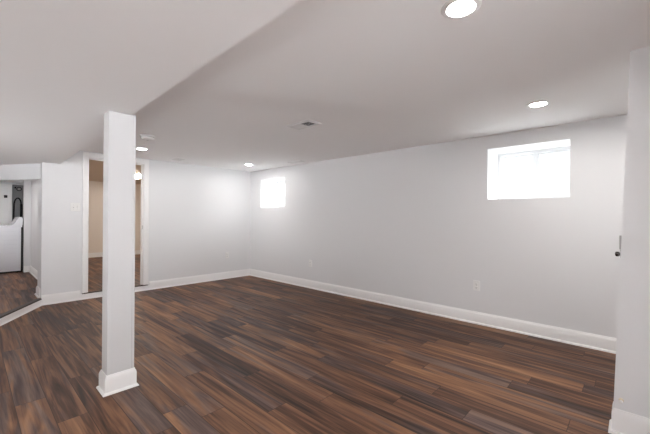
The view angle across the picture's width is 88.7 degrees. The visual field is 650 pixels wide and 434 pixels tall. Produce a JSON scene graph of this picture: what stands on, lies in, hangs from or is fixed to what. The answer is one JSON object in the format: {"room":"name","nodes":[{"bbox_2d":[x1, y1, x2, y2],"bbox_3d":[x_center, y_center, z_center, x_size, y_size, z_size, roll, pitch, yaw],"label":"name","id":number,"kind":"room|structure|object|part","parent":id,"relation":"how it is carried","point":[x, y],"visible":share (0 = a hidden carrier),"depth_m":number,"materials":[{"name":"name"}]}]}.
{"room":"finished basement","nodes":[
{"label":"finished basement","id":0,"kind":"room"},
{"bbox_2d":[0,182,22,184],"bbox_3d":[-7.678,0.153,6.508,0.200,2.030,2.650,0,0,43],"label":"wall","id":1,"kind":"structure","parent":0,"point":[12,183],"depth_m":7.25,"materials":[{"name":"white paint"}]},
{"bbox_2d":[0,184,11,224],"bbox_3d":[-7.122,0.185,6.998,0.087,1.795,0.766,0,0,43],"label":"door","id":2,"kind":"structure","parent":1,"relation":"in","point":[5,189],"depth_m":7.21,"materials":[{"name":"white paint"}]},
{"bbox_2d":[12,185,22,224],"bbox_3d":[-6.926,0.229,7.420,0.060,1.890,0.290,0,0,43],"label":"wall","id":3,"kind":"structure","parent":0,"point":[15,194],"depth_m":7.43,"materials":[{"name":"grey paint"}]},
{"bbox_2d":[13,198,21,218],"bbox_3d":[-6.825,-0.029,7.380,0.040,0.808,0.158,0,0,43],"label":"hose","id":4,"kind":"object","parent":3,"relation":"attached to","point":[15,198],"visible":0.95,"depth_m":7.37,"materials":[{"name":"black rubber"}]},
{"bbox_2d":[0,270,38,313],"bbox_3d":[-4.615,1.140,3.650,8.587,0.089,2.650,0,0,43],"label":"floor","id":5,"kind":"structure","parent":0,"point":[17,289],"depth_m":5.03,"materials":[{"name":"wood"}]},
{"bbox_2d":[0,217,22,272],"bbox_3d":[-6.443,0.543,6.539,0.698,1.088,0.694,0,0,43],"label":"laundry machine","id":6,"kind":"object","parent":5,"relation":"on","point":[11,235],"visible":1,"depth_m":6.45,"materials":[{"name":"white metal"}]},
{"bbox_3d":[-6.218,0.606,6.781,0.686,0.895,0.032,0,0,43],"label":"panel","id":7,"kind":"part","parent":6,"relation":"part of","materials":[{"name":"black plastic"}]},
{"bbox_2d":[0,300,41,325],"bbox_3d":[-3.092,1.153,2.121,0.022,0.080,4.944,0,0,-17],"label":"baseboard","id":8,"kind":"structure","parent":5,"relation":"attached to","point":[14,315],"depth_m":3.98,"materials":[{"name":"white paint"}]},
{"bbox_2d":[23,180,30,267],"bbox_3d":[-5.941,0.170,6.629,0.120,1.840,0.106,0,0,43],"label":"wall","id":9,"kind":"structure","parent":0,"point":[26,184],"depth_m":6.59,"materials":[{"name":"white paint"}]},
{"bbox_2d":[23,266,29,271],"bbox_3d":[-5.892,1.030,6.577,0.029,0.120,0.106,0,0,43],"label":"baseboard","id":10,"kind":"structure","parent":9,"relation":"attached to","point":[26,268],"depth_m":6.57,"materials":[{"name":"white paint"}]},
{"bbox_2d":[31,180,37,270],"bbox_3d":[-5.392,0.108,6.212,3.950,2.150,0.030,0,0,43],"label":"wall","id":11,"kind":"structure","parent":0,"point":[34,183],"depth_m":6.28,"materials":[{"name":"white paint"}]},
{"bbox_2d":[29,265,39,297],"bbox_3d":[-4.880,1.033,5.565,2.890,0.124,0.209,0,0,43],"label":"baseboard","id":12,"kind":"structure","parent":11,"relation":"attached to","point":[32,271],"depth_m":5.95,"materials":[{"name":"white paint"}]},
{"bbox_2d":[88,254,139,291],"bbox_3d":[-4.324,1.147,7.512,4.850,0.089,3.300,0,0,43],"label":"floor","id":13,"kind":"structure","parent":0,"point":[95,264],"depth_m":6.59,"materials":[{"name":"wood"}]},
{"bbox_2d":[80,285,149,299],"bbox_3d":[-3.208,1.157,5.132,0.028,0.078,0.929,0,0,43],"label":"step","id":14,"kind":"structure","parent":13,"relation":"attached to","point":[140,288],"depth_m":4.94,"materials":[{"name":"white paint"}]},
{"bbox_2d":[88,181,140,252],"bbox_3d":[-6.112,0.057,9.218,0.100,2.250,3.450,0,0,43],"label":"wall","id":15,"kind":"structure","parent":0,"point":[95,244],"depth_m":9.07,"materials":[{"name":"beige paint"}]},
{"bbox_2d":[88,250,139,257],"bbox_3d":[-6.088,1.030,9.155,0.029,0.124,3.300,0,0,43],"label":"baseboard","id":16,"kind":"structure","parent":15,"relation":"attached to","point":[98,254],"depth_m":9.05,"materials":[{"name":"white paint"}]},
{"bbox_2d":[89,160,140,183],"bbox_3d":[-4.373,-1.008,7.608,4.830,0.100,3.450,0,0,43],"label":"ceiling","id":17,"kind":"structure","parent":0,"point":[95,167],"depth_m":7.02,"materials":[{"name":"beige paint"}]},
{"bbox_2d":[37,151,250,297],"bbox_3d":[-2.646,0.077,6.006,0.350,2.250,3.830,0,0,43],"label":"wall","id":18,"kind":"structure","parent":0,"point":[198,214],"depth_m":5.75,"materials":[{"name":"white paint"}]},
{"bbox_2d":[0,298,41,317],"bbox_3d":[-3.119,1.106,2.112,0.063,0.015,4.944,0,0,-17],"label":"trim","id":19,"kind":"structure","parent":18,"relation":"attached to","point":[39,299],"depth_m":4.03,"materials":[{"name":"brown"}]},
{"bbox_2d":[41,290,80,305],"bbox_3d":[-3.672,1.125,4.633,0.029,0.134,0.434,0,0,43],"label":"baseboard","id":20,"kind":"structure","parent":18,"relation":"attached to","point":[56,298],"depth_m":4.62,"materials":[{"name":"white paint"}]},
{"bbox_2d":[70,203,79,210],"bbox_3d":[-3.563,-0.141,4.748,0.021,0.118,0.117,0,0,43],"label":"light switch","id":21,"kind":"object","parent":18,"relation":"attached to","point":[73,206],"visible":1,"depth_m":4.75,"materials":[{"name":"white plastic"}]},
{"bbox_2d":[82,152,148,293],"bbox_3d":[-3.247,0.087,5.176,0.141,2.062,0.893,0,0,43],"label":"door frame","id":22,"kind":"structure","parent":18,"relation":"in","point":[144,226],"depth_m":5.38,"materials":[{"name":"white paint"}]},
{"bbox_2d":[0,0,299,182],"bbox_3d":[-2.873,-0.845,2.051,13.300,0.220,2.660,0,0,43],"label":"ceiling","id":23,"kind":"structure","parent":0,"point":[65,64],"depth_m":1.50,"materials":[{"name":"white paint"}]},
{"bbox_2d":[0,164,39,180],"bbox_3d":[-5.269,-0.715,4.962,2.766,0.365,0.139,0,0,13],"label":"wall","id":24,"kind":"structure","parent":23,"relation":"attached to","point":[14,172],"depth_m":4.67,"materials":[{"name":"white paint"}]},
{"bbox_2d":[0,275,615,433],"bbox_3d":[-0.244,1.243,1.733,9.000,0.060,5.800,0,0,43],"label":"floor","id":25,"kind":"structure","parent":0,"point":[249,354],"depth_m":2.63,"materials":[{"name":"wood"}]},
{"bbox_2d":[96,110,138,396],"bbox_3d":[-1.466,0.240,2.363,0.182,1.930,0.221,0,0,43],"label":"support column","id":26,"kind":"structure","parent":25,"relation":"on","point":[118,373],"depth_m":2.31,"materials":[{"name":"grey paint"}]},
{"bbox_3d":[-1.472,1.197,2.362,0.182,0.016,0.221,0,0,43],"label":"shoe moulding","id":27,"kind":"part","parent":26,"relation":"part of","materials":[{"name":"white paint"}]},
{"bbox_3d":[-1.472,1.141,2.362,0.156,0.127,0.195,0,0,43],"label":"trim","id":28,"kind":"part","parent":26,"relation":"part of","materials":[{"name":"white paint"}]},
{"bbox_2d":[80,0,649,171],"bbox_3d":[-0.229,-0.987,1.735,9.000,0.100,5.800,0,0,43],"label":"ceiling","id":29,"kind":"structure","parent":0,"point":[377,76],"depth_m":2.27,"materials":[{"name":"white paint"}]},
{"bbox_2d":[139,134,154,140],"bbox_3d":[-2.071,-0.920,3.880,0.164,0.054,0.164,0,0,43],"label":"smoke detector","id":30,"kind":"object","parent":29,"relation":"attached to","point":[146,137],"visible":1,"depth_m":3.83,"materials":[{"name":"white plastic"}]},
{"bbox_2d":[287,119,321,129],"bbox_3d":[-0.217,-0.927,3.363,0.330,0.016,0.180,0,0,43],"label":"ceiling vent","id":31,"kind":"object","parent":29,"relation":"in","point":[307,123],"visible":1,"depth_m":3.35,"materials":[{"name":"white metal"}]},
{"bbox_2d":[441,0,481,18],"bbox_3d":[0.604,-0.928,1.479,0.168,0.008,0.168,0,0,43],"label":"recessed light","id":32,"kind":"object","parent":29,"relation":"in","point":[452,9],"visible":1,"depth_m":1.48,"materials":[{"name":"white plastic"}]},
{"bbox_2d":[526,100,550,107],"bbox_3d":[1.742,-0.919,2.715,0.168,0.008,0.168,0,0,43],"label":"recessed light","id":33,"kind":"object","parent":29,"relation":"in","point":[536,104],"visible":1,"depth_m":2.71,"materials":[{"name":"white plastic"}]},
{"bbox_2d":[250,115,626,337],"bbox_3d":[1.910,0.135,4.040,9.000,2.310,0.500,0,0,43],"label":"wall","id":34,"kind":"structure","parent":0,"point":[424,223],"depth_m":3.96,"materials":[{"name":"white paint"}]},
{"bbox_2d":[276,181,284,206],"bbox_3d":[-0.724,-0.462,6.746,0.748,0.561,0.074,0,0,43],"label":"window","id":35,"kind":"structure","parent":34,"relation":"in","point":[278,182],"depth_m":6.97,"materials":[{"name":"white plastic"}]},
{"bbox_3d":[-0.844,-0.463,6.880,0.321,0.493,0.020,0,0,43],"label":"sash","id":36,"kind":"part","parent":35,"relation":"part of","materials":[{"name":"white glass"}]},
{"bbox_2d":[149,269,616,353],"bbox_3d":[1.062,1.155,3.136,9.000,0.134,1.967,0,0,43],"label":"baseboard","id":37,"kind":"structure","parent":34,"relation":"attached to","point":[578,338],"depth_m":4.16,"materials":[{"name":"white paint"}]},
{"bbox_2d":[473,280,479,290],"bbox_3d":[1.749,0.794,3.837,0.074,0.118,0.010,0,0,43],"label":"wall outlet","id":38,"kind":"object","parent":34,"relation":"attached to","point":[476,284],"visible":1,"depth_m":3.83,"materials":[{"name":"white plastic"}]},
{"bbox_2d":[498,146,569,198],"bbox_3d":[2.413,-0.479,3.826,0.760,0.571,0.074,0,0,43],"label":"window","id":39,"kind":"structure","parent":34,"relation":"in","point":[535,186],"depth_m":3.81,"materials":[{"name":"white plastic"}]},
{"bbox_3d":[2.294,-0.480,3.960,0.335,0.503,0.020,0,0,43],"label":"sash","id":40,"kind":"part","parent":39,"relation":"part of","materials":[{"name":"white glass"}]},
{"bbox_3d":[2.546,-0.479,3.695,0.319,0.503,0.020,0,0,43],"label":"sash","id":41,"kind":"part","parent":39,"relation":"part of","materials":[{"name":"white glass"}]},
{"bbox_2d":[613,46,649,418],"bbox_3d":[2.869,0.158,0.839,3.234,2.150,0.120,0,0,43],"label":"wall partition","id":42,"kind":"structure","parent":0,"point":[632,365],"depth_m":1.83,"materials":[{"name":"white paint"}]},
{"bbox_2d":[615,235,621,257],"bbox_3d":[1.677,0.168,1.901,0.030,0.124,0.042,0,0,43],"label":"door handle","id":43,"kind":"object","parent":42,"relation":"in","point":[620,236],"depth_m":1.88,"materials":[{"name":"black metal"}]},
{"bbox_3d":[1.685,0.145,1.894,0.011,0.078,0.042,0,0,43],"label":"latch plate","id":44,"kind":"part","parent":43,"relation":"part of","materials":[{"name":"silver metal"}]},
{"bbox_2d":[608,401,649,433],"bbox_3d":[2.847,1.162,0.834,3.251,0.140,0.146,0,0,43],"label":"baseboard","id":45,"kind":"structure","parent":42,"relation":"attached to","point":[621,422],"depth_m":1.84,"materials":[{"name":"white paint"}]}
]}

